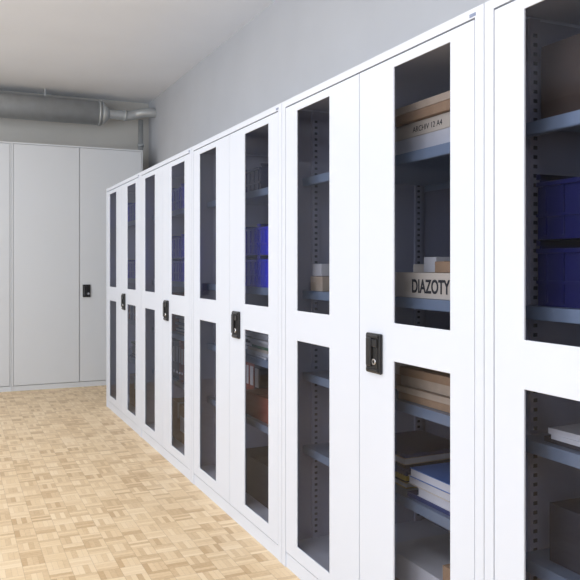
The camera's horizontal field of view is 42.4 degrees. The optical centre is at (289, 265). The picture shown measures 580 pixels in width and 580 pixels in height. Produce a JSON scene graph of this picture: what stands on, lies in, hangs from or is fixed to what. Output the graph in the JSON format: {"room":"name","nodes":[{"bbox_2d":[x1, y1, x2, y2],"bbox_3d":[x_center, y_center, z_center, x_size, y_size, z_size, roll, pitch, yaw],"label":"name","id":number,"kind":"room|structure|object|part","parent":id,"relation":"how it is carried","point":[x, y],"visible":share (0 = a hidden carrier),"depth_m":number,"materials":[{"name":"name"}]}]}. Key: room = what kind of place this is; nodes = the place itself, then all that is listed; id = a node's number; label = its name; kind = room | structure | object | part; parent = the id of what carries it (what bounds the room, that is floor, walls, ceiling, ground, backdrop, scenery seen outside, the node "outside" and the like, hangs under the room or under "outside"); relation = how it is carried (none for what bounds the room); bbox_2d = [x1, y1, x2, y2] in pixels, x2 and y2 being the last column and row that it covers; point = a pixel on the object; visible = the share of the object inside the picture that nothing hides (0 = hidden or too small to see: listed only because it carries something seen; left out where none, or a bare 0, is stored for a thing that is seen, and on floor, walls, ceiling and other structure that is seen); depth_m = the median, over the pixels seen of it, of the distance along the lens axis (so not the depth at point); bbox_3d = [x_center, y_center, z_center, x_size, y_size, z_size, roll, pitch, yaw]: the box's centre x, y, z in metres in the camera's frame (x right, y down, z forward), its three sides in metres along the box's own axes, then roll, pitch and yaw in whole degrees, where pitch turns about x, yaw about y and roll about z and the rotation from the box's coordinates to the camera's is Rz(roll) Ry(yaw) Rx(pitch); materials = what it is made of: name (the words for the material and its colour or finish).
{"room":"archive storage room","nodes":[
{"label":"archive storage room","id":0,"kind":"room"},
{"bbox_2d":[0,90,148,170],"bbox_3d":[-4.254,-0.304,7.513,5.680,3.127,0.200,0,0,-24],"label":"wall","id":1,"kind":"structure","parent":0,"point":[114,133],"depth_m":8.30,"materials":[{"name":"paint"}]},
{"bbox_2d":[0,0,274,103],"bbox_3d":[-1.707,-1.943,1.915,6.080,0.150,12.500,0,0,-24],"label":"ceiling","id":2,"kind":"structure","parent":0,"point":[115,50],"depth_m":6.24,"materials":[{"name":"paint"}]},
{"bbox_2d":[0,89,109,125],"bbox_3d":[-4.337,-1.696,7.091,5.180,0.343,0.272,0,0,-24],"label":"ventilation duct","id":3,"kind":"object","parent":2,"relation":"attached to","point":[12,105],"visible":1,"depth_m":7.83,"materials":[{"name":"grey metal"}]},
{"bbox_2d":[109,108,155,120],"bbox_3d":[-1.748,-1.677,8.250,0.525,0.152,0.138,0,0,-17],"label":"vent pipe","id":4,"kind":"object","parent":3,"relation":"attached to","point":[124,115],"visible":0.99,"depth_m":8.23,"materials":[{"name":"grey metal"}]},
{"bbox_2d":[137,120,143,149],"bbox_3d":[-1.680,-0.191,8.399,0.072,2.900,0.072,0,0,-24],"label":"riser pipe","id":5,"kind":"object","parent":4,"relation":"attached to","point":[140,145],"visible":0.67,"depth_m":8.38,"materials":[{"name":"grey metal"}]},
{"bbox_2d":[0,385,300,579],"bbox_3d":[-1.707,1.309,1.915,6.080,0.100,12.500,0,0,-24],"label":"floor","id":6,"kind":"structure","parent":0,"point":[83,496],"depth_m":3.86,"materials":[{"name":"wood"}]},
{"bbox_2d":[0,141,11,391],"bbox_3d":[-3.490,0.006,7.426,1.325,2.505,0.512,0,0,-24],"label":"storage cabinet","id":7,"kind":"object","parent":6,"relation":"on","point":[5,147],"visible":1,"depth_m":7.48,"materials":[{"name":"white metal"}]},
{"bbox_2d":[12,142,142,390],"bbox_3d":[-2.282,0.006,7.975,1.325,2.505,0.512,0,0,-24],"label":"storage cabinet","id":8,"kind":"object","parent":6,"relation":"on","point":[59,191],"visible":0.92,"depth_m":7.69,"materials":[{"name":"white metal"}]},
{"bbox_3d":[-2.488,-0.013,7.646,0.642,2.431,0.021,0,0,-24],"label":"door","id":9,"kind":"part","parent":8,"relation":"part of","materials":[{"name":"white metal"}]},
{"bbox_3d":[-2.119,0.259,7.785,0.080,0.132,0.031,0,0,-24],"label":"lock handle","id":10,"kind":"part","parent":8,"relation":"part of","materials":[{"name":"black plastic"}]},
{"bbox_3d":[-1.898,-0.013,7.914,0.642,2.431,0.021,0,0,-24],"label":"door","id":11,"kind":"part","parent":8,"relation":"part of","materials":[{"name":"white metal"}]},
{"bbox_2d":[106,173,139,435],"bbox_3d":[-1.059,0.284,6.256,0.745,1.950,1.302,0,0,-24],"label":"tall cabinet","id":12,"kind":"object","parent":6,"relation":"on","point":[122,236],"visible":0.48,"depth_m":6.22,"materials":[{"name":"white metal"}]},
{"bbox_3d":[-1.502,0.267,6.391,0.006,1.854,0.610,0,0,-24],"label":"door","id":13,"kind":"part","parent":12,"relation":"part of","materials":[{"name":"white metal"}]},
{"bbox_3d":[-1.343,0.287,6.008,0.022,0.132,0.092,0,0,-24],"label":"lock handle","id":14,"kind":"part","parent":12,"relation":"part of","materials":[{"name":"black plastic"}]},
{"bbox_3d":[-1.248,0.267,5.832,0.006,1.854,0.610,0,0,-24],"label":"door","id":15,"kind":"part","parent":12,"relation":"part of","materials":[{"name":"white metal"}]},
{"bbox_2d":[128,260,135,278],"bbox_3d":[-1.101,0.026,6.366,0.516,0.155,0.312,0,0,-24],"label":"storage bin","id":16,"kind":"object","parent":12,"relation":"in","point":[131,263],"visible":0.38,"depth_m":6.26,"materials":[{"name":"blue plastic"}]},
{"bbox_2d":[128,200,135,221],"bbox_3d":[-1.123,-0.457,6.356,0.466,0.170,0.312,0,0,-24],"label":"storage bin","id":17,"kind":"object","parent":12,"relation":"on","point":[131,206],"visible":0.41,"depth_m":6.25,"materials":[{"name":"blue plastic"}]},
{"bbox_2d":[129,289,135,320],"bbox_3d":[-1.163,0.321,6.224,0.271,0.255,0.434,0,0,-24],"label":"binders","id":18,"kind":"object","parent":12,"relation":"in","point":[132,309],"visible":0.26,"depth_m":6.23,"materials":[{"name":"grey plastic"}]},
{"bbox_2d":[130,373,135,407],"bbox_3d":[-1.097,1.038,6.236,0.401,0.251,0.400,0,0,-24],"label":"cardboard box","id":19,"kind":"object","parent":12,"relation":"in","point":[132,376],"visible":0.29,"depth_m":6.23,"materials":[{"name":"beige paper"}]},
{"bbox_2d":[130,341,135,358],"bbox_3d":[-1.127,0.694,6.218,0.350,0.129,0.320,0,0,-24],"label":"stack","id":20,"kind":"object","parent":12,"relation":"in","point":[133,343],"visible":0.17,"depth_m":6.20,"materials":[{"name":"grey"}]},
{"bbox_2d":[140,147,191,482],"bbox_3d":[-0.520,0.284,5.073,0.745,1.950,1.292,0,0,-24],"label":"tall cabinet","id":21,"kind":"object","parent":6,"relation":"on","point":[159,223],"visible":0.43,"depth_m":4.98,"materials":[{"name":"white metal"}]},
{"bbox_3d":[-0.963,0.267,5.206,0.006,1.854,0.605,0,0,-24],"label":"door","id":22,"kind":"part","parent":21,"relation":"part of","materials":[{"name":"white metal"}]},
{"bbox_3d":[-0.805,0.287,4.824,0.022,0.132,0.092,0,0,-24],"label":"lock handle","id":23,"kind":"part","parent":21,"relation":"part of","materials":[{"name":"black plastic"}]},
{"bbox_3d":[-0.711,0.267,4.652,0.006,1.854,0.605,0,0,-24],"label":"door","id":24,"kind":"part","parent":21,"relation":"part of","materials":[{"name":"white metal"}]},
{"bbox_2d":[172,184,181,210],"bbox_3d":[-0.575,-0.457,5.149,0.466,0.170,0.312,0,0,-24],"label":"storage bin","id":25,"kind":"object","parent":21,"relation":"on","point":[176,192],"visible":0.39,"depth_m":5.00,"materials":[{"name":"blue plastic"}]},
{"bbox_2d":[172,258,182,281],"bbox_3d":[-0.552,0.026,5.160,0.516,0.155,0.312,0,0,-24],"label":"storage bin","id":26,"kind":"object","parent":21,"relation":"in","point":[176,263],"visible":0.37,"depth_m":5.00,"materials":[{"name":"blue plastic"}]},
{"bbox_2d":[172,234,182,257],"bbox_3d":[-0.552,-0.131,5.160,0.516,0.155,0.312,0,0,-24],"label":"storage bin","id":27,"kind":"object","parent":26,"relation":"on","point":[176,240],"visible":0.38,"depth_m":5.00,"materials":[{"name":"blue plastic"}]},
{"bbox_2d":[172,397,183,443],"bbox_3d":[-0.560,1.038,5.057,0.401,0.251,0.400,0,0,-24],"label":"cardboard box","id":28,"kind":"object","parent":21,"relation":"in","point":[177,403],"visible":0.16,"depth_m":5.00,"materials":[{"name":"brown cardboard"}]},
{"bbox_2d":[172,338,183,381],"bbox_3d":[-0.608,0.628,5.005,0.271,0.260,0.544,0,0,-24],"label":"binders","id":29,"kind":"object","parent":21,"relation":"in","point":[177,345],"visible":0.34,"depth_m":4.99,"materials":[{"name":"grey"}]},
{"bbox_2d":[172,292,183,330],"bbox_3d":[-0.738,0.318,5.289,0.271,0.262,0.269,0,0,-24],"label":"binders","id":30,"kind":"object","parent":21,"relation":"in","point":[174,319],"visible":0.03,"depth_m":5.12,"materials":[{"name":"brown"}]},
{"bbox_2d":[175,314,183,333],"bbox_3d":[-0.565,0.383,4.981,0.350,0.131,0.289,0,0,-24],"label":"stack","id":31,"kind":"object","parent":21,"relation":"in","point":[180,329],"visible":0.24,"depth_m":4.94,"materials":[{"name":"beige paper"}]},
{"bbox_2d":[181,183,183,207],"bbox_3d":[-0.442,-0.457,4.858,0.466,0.170,0.312,0,0,-24],"label":"storage bin","id":32,"kind":"object","parent":21,"relation":"on","point":[182,187],"visible":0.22,"depth_m":4.87,"materials":[{"name":"blue plastic"}]},
{"bbox_2d":[181,258,183,281],"bbox_3d":[-0.419,0.026,4.869,0.516,0.155,0.312,0,0,-24],"label":"storage bin","id":33,"kind":"object","parent":21,"relation":"in","point":[182,262],"visible":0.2,"depth_m":4.87,"materials":[{"name":"blue plastic"}]},
{"bbox_2d":[181,234,183,257],"bbox_3d":[-0.419,-0.131,4.869,0.516,0.155,0.312,0,0,-24],"label":"storage bin","id":34,"kind":"object","parent":33,"relation":"on","point":[182,238],"visible":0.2,"depth_m":4.87,"materials":[{"name":"blue plastic"}]},
{"bbox_2d":[192,103,281,562],"bbox_3d":[0.016,0.284,3.894,0.745,1.950,1.292,0,0,-24],"label":"tall cabinet","id":35,"kind":"object","parent":6,"relation":"on","point":[224,307],"visible":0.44,"depth_m":3.77,"materials":[{"name":"white metal"}]},
{"bbox_3d":[-0.426,0.267,4.027,0.006,1.854,0.605,0,0,-24],"label":"door","id":36,"kind":"part","parent":35,"relation":"part of","materials":[{"name":"white metal"}]},
{"bbox_3d":[-0.268,0.287,3.646,0.022,0.132,0.092,0,0,-24],"label":"lock handle","id":37,"kind":"part","parent":35,"relation":"part of","materials":[{"name":"black plastic"}]},
{"bbox_2d":[246,330,251,349],"bbox_3d":[-0.103,0.364,4.095,0.361,0.169,0.298,0,0,-24],"label":"stack","id":38,"kind":"object","parent":35,"relation":"in","point":[247,334],"visible":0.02,"depth_m":3.96,"materials":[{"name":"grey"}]},
{"bbox_2d":[246,256,259,286],"bbox_3d":[0.005,0.026,3.936,0.516,0.155,0.312,0,0,-24],"label":"storage bin","id":39,"kind":"object","parent":35,"relation":"in","point":[252,264],"visible":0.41,"depth_m":3.76,"materials":[{"name":"blue plastic"}]},
{"bbox_2d":[246,224,267,255],"bbox_3d":[0.005,-0.131,3.936,0.516,0.155,0.312,0,0,-24],"label":"storage bin","id":40,"kind":"object","parent":39,"relation":"on","point":[252,233],"visible":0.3,"depth_m":3.76,"materials":[{"name":"blue plastic"}]},
{"bbox_3d":[-0.174,0.267,3.473,0.006,1.854,0.605,0,0,-24],"label":"door","id":41,"kind":"part","parent":35,"relation":"part of","materials":[{"name":"white metal"}]},
{"bbox_2d":[246,446,267,508],"bbox_3d":[-0.003,1.063,3.833,0.400,0.201,0.400,0,0,-24],"label":"box","id":42,"kind":"object","parent":35,"relation":"in","point":[256,457],"visible":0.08,"depth_m":3.73,"materials":[{"name":"grey"}]},
{"bbox_2d":[246,388,267,423],"bbox_3d":[-0.005,0.698,3.777,0.350,0.121,0.340,0,0,-24],"label":"box","id":43,"kind":"object","parent":35,"relation":"in","point":[256,399],"visible":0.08,"depth_m":3.72,"materials":[{"name":"brown cardboard"}]},
{"bbox_2d":[246,362,267,389],"bbox_3d":[-0.095,0.630,4.118,0.271,0.256,0.274,0,0,-24],"label":"binders","id":44,"kind":"object","parent":35,"relation":"in","point":[256,375],"visible":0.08,"depth_m":3.98,"materials":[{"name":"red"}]},
{"bbox_2d":[246,163,267,191],"bbox_3d":[-0.005,-0.447,4.019,0.466,0.150,0.312,0,0,-24],"label":"storage bin","id":45,"kind":"object","parent":35,"relation":"on","point":[256,178],"visible":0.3,"depth_m":3.82,"materials":[{"name":"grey plastic"}]},
{"bbox_2d":[247,331,267,359],"bbox_3d":[-0.012,0.384,3.757,0.346,0.128,0.300,0,0,-24],"label":"stack","id":46,"kind":"object","parent":35,"relation":"in","point":[259,341],"visible":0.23,"depth_m":3.69,"materials":[{"name":"white paper"}]},
{"bbox_2d":[258,256,267,287],"bbox_3d":[0.138,0.026,3.644,0.516,0.155,0.312,0,0,-24],"label":"storage bin","id":47,"kind":"object","parent":35,"relation":"in","point":[263,261],"visible":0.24,"depth_m":3.63,"materials":[{"name":"blue plastic"}]},
{"bbox_2d":[258,224,267,254],"bbox_3d":[0.138,-0.131,3.644,0.516,0.155,0.312,0,0,-24],"label":"storage bin","id":48,"kind":"object","parent":47,"relation":"on","point":[263,228],"visible":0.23,"depth_m":3.63,"materials":[{"name":"blue plastic"}]},
{"bbox_2d":[282,3,483,579],"bbox_3d":[0.557,0.284,2.706,0.745,1.950,1.312,0,0,-24],"label":"tall cabinet","id":49,"kind":"object","parent":6,"relation":"on","point":[357,207],"visible":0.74,"depth_m":2.57,"materials":[{"name":"white metal"}]},
{"bbox_2d":[311,276,328,290],"bbox_3d":[0.145,0.073,3.098,0.080,0.061,0.110,0,0,-24],"label":"carton","id":50,"kind":"object","parent":49,"relation":"in","point":[318,283],"visible":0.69,"depth_m":3.06,"materials":[{"name":"cardboard"}]},
{"bbox_2d":[313,264,328,275],"bbox_3d":[0.143,0.015,3.103,0.070,0.051,0.080,0,0,-24],"label":"carton","id":51,"kind":"object","parent":50,"relation":"on","point":[318,269],"visible":0.74,"depth_m":3.06,"materials":[{"name":"white cardboard"}]},
{"bbox_3d":[0.112,0.267,2.844,0.006,1.854,0.615,0,0,-24],"label":"door","id":52,"kind":"part","parent":49,"relation":"part of","materials":[{"name":"white metal"}]},
{"bbox_3d":[0.272,0.287,2.458,0.022,0.132,0.092,0,0,-24],"label":"lock handle","id":53,"kind":"part","parent":49,"relation":"part of","materials":[{"name":"black plastic"}]},
{"bbox_2d":[395,362,412,388],"bbox_3d":[0.544,0.399,2.824,0.368,0.100,0.308,0,0,-24],"label":"lidded box","id":54,"kind":"object","parent":49,"relation":"in","point":[397,364],"visible":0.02,"depth_m":2.72,"materials":[{"name":"cardboard"}]},
{"bbox_3d":[0.368,0.267,2.280,0.006,1.854,0.615,0,0,-24],"label":"door","id":55,"kind":"part","parent":49,"relation":"part of","materials":[{"name":"white metal"}]},
{"bbox_2d":[413,264,423,271],"bbox_3d":[0.601,0.048,2.795,0.201,0.111,0.200,0,0,-24],"label":"cardboard box","id":56,"kind":"object","parent":49,"relation":"in","point":[416,267],"visible":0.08,"depth_m":2.81,"materials":[{"name":"grey cardboard"}]},
{"bbox_2d":[395,533,449,579],"bbox_3d":[0.542,1.069,2.515,0.308,0.190,0.348,0,0,-24],"label":"carton","id":57,"kind":"object","parent":49,"relation":"in","point":[425,558],"visible":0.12,"depth_m":2.51,"materials":[{"name":"cardboard"}]},
{"bbox_2d":[395,430,449,488],"bbox_3d":[0.464,0.701,2.736,0.309,0.114,0.319,0,0,-24],"label":"book stack","id":58,"kind":"object","parent":49,"relation":"in","point":[418,447],"visible":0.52,"depth_m":2.62,"materials":[{"name":"brown paper"}]},
{"bbox_2d":[395,112,449,154],"bbox_3d":[0.602,-0.424,2.466,0.339,0.105,0.448,0,0,-24],"label":"lidded box","id":59,"kind":"object","parent":49,"relation":"on","point":[435,130],"visible":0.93,"depth_m":2.43,"materials":[{"name":"beige cardboard"}]},
{"bbox_2d":[395,91,449,126],"bbox_3d":[0.601,-0.506,2.433,0.348,0.055,0.468,0,0,-24],"label":"lidded box","id":60,"kind":"object","parent":59,"relation":"on","point":[438,104],"visible":0.09,"depth_m":2.40,"materials":[{"name":"cardboard"}]},
{"bbox_2d":[395,272,449,299],"bbox_3d":[0.536,0.062,2.381,0.201,0.083,0.500,0,0,-24],"label":"carton","id":61,"kind":"object","parent":49,"relation":"in","point":[427,285],"visible":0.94,"depth_m":2.39,"materials":[{"name":"beige cardboard"}]},
{"bbox_2d":[424,257,449,271],"bbox_3d":[0.502,-0.005,2.459,0.100,0.051,0.070,0,0,-24],"label":"carton","id":62,"kind":"object","parent":61,"relation":"on","point":[429,262],"visible":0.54,"depth_m":2.43,"materials":[{"name":"white cardboard"}]},
{"bbox_2d":[435,261,449,272],"bbox_3d":[0.536,0.002,2.359,0.120,0.036,0.100,0,0,-24],"label":"carton","id":63,"kind":"object","parent":61,"relation":"on","point":[440,266],"visible":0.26,"depth_m":2.34,"materials":[{"name":"cardboard"}]},
{"bbox_2d":[397,384,449,412],"bbox_3d":[0.587,0.426,2.415,0.308,0.045,0.408,0,0,-24],"label":"lidded box","id":64,"kind":"object","parent":49,"relation":"in","point":[419,396],"visible":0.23,"depth_m":2.39,"materials":[{"name":"cardboard"}]},
{"bbox_2d":[399,366,449,396],"bbox_3d":[0.592,0.371,2.429,0.308,0.060,0.388,0,0,-24],"label":"lidded box","id":65,"kind":"object","parent":64,"relation":"on","point":[434,381],"visible":0.26,"depth_m":2.41,"materials":[{"name":"cardboard"}]},
{"bbox_2d":[407,462,449,515],"bbox_3d":[0.591,0.710,2.364,0.286,0.097,0.366,0,0,-24],"label":"book stack","id":66,"kind":"object","parent":49,"relation":"in","point":[432,481],"visible":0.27,"depth_m":2.37,"materials":[{"name":"blue paper"}]},
{"bbox_2d":[443,564,449,579],"bbox_3d":[0.684,1.033,2.251,0.401,0.261,0.200,0,0,-24],"label":"cardboard box","id":67,"kind":"object","parent":49,"relation":"in","point":[446,568],"visible":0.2,"depth_m":2.25,"materials":[{"name":"brown cardboard"}]},
{"bbox_2d":[484,0,579,579],"bbox_3d":[1.098,0.284,1.516,0.745,1.950,1.297,0,0,-24],"label":"tall cabinet","id":68,"kind":"object","parent":6,"relation":"on","point":[532,351],"visible":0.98,"depth_m":1.92,"materials":[{"name":"white metal"}]},
{"bbox_2d":[536,240,579,308],"bbox_3d":[0.936,0.018,1.915,0.516,0.170,0.312,0,0,-24],"label":"storage bin","id":69,"kind":"object","parent":68,"relation":"in","point":[558,282],"visible":1,"depth_m":1.89,"materials":[{"name":"blue plastic"}]},
{"bbox_2d":[536,174,579,240],"bbox_3d":[0.936,-0.153,1.915,0.516,0.170,0.312,0,0,-24],"label":"storage bin","id":70,"kind":"object","parent":69,"relation":"on","point":[558,216],"visible":1,"depth_m":1.88,"materials":[{"name":"blue plastic"}]},
{"bbox_2d":[541,33,579,118],"bbox_3d":[0.924,-0.472,1.843,0.400,0.201,0.420,0,0,-24],"label":"box","id":71,"kind":"object","parent":68,"relation":"on","point":[560,60],"visible":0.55,"depth_m":1.89,"materials":[{"name":"grey"}]},
{"bbox_2d":[544,423,579,451],"bbox_3d":[0.892,0.429,1.857,0.406,0.039,0.309,0,0,-24],"label":"stack","id":72,"kind":"object","parent":68,"relation":"in","point":[568,436],"visible":1,"depth_m":1.86,"materials":[{"name":"grey paper"}]},
{"bbox_2d":[550,497,579,574],"bbox_3d":[0.912,0.683,1.871,0.400,0.151,0.300,0,0,-24],"label":"box","id":73,"kind":"object","parent":68,"relation":"in","point":[564,514],"visible":1,"depth_m":1.88,"materials":[{"name":"grey cardboard"}]},
{"bbox_2d":[149,0,488,167],"bbox_3d":[0.969,-0.304,3.133,0.200,3.127,12.500,0,0,-24],"label":"wall","id":74,"kind":"structure","parent":0,"point":[290,48],"depth_m":5.20,"materials":[{"name":"paint"}]}
]}

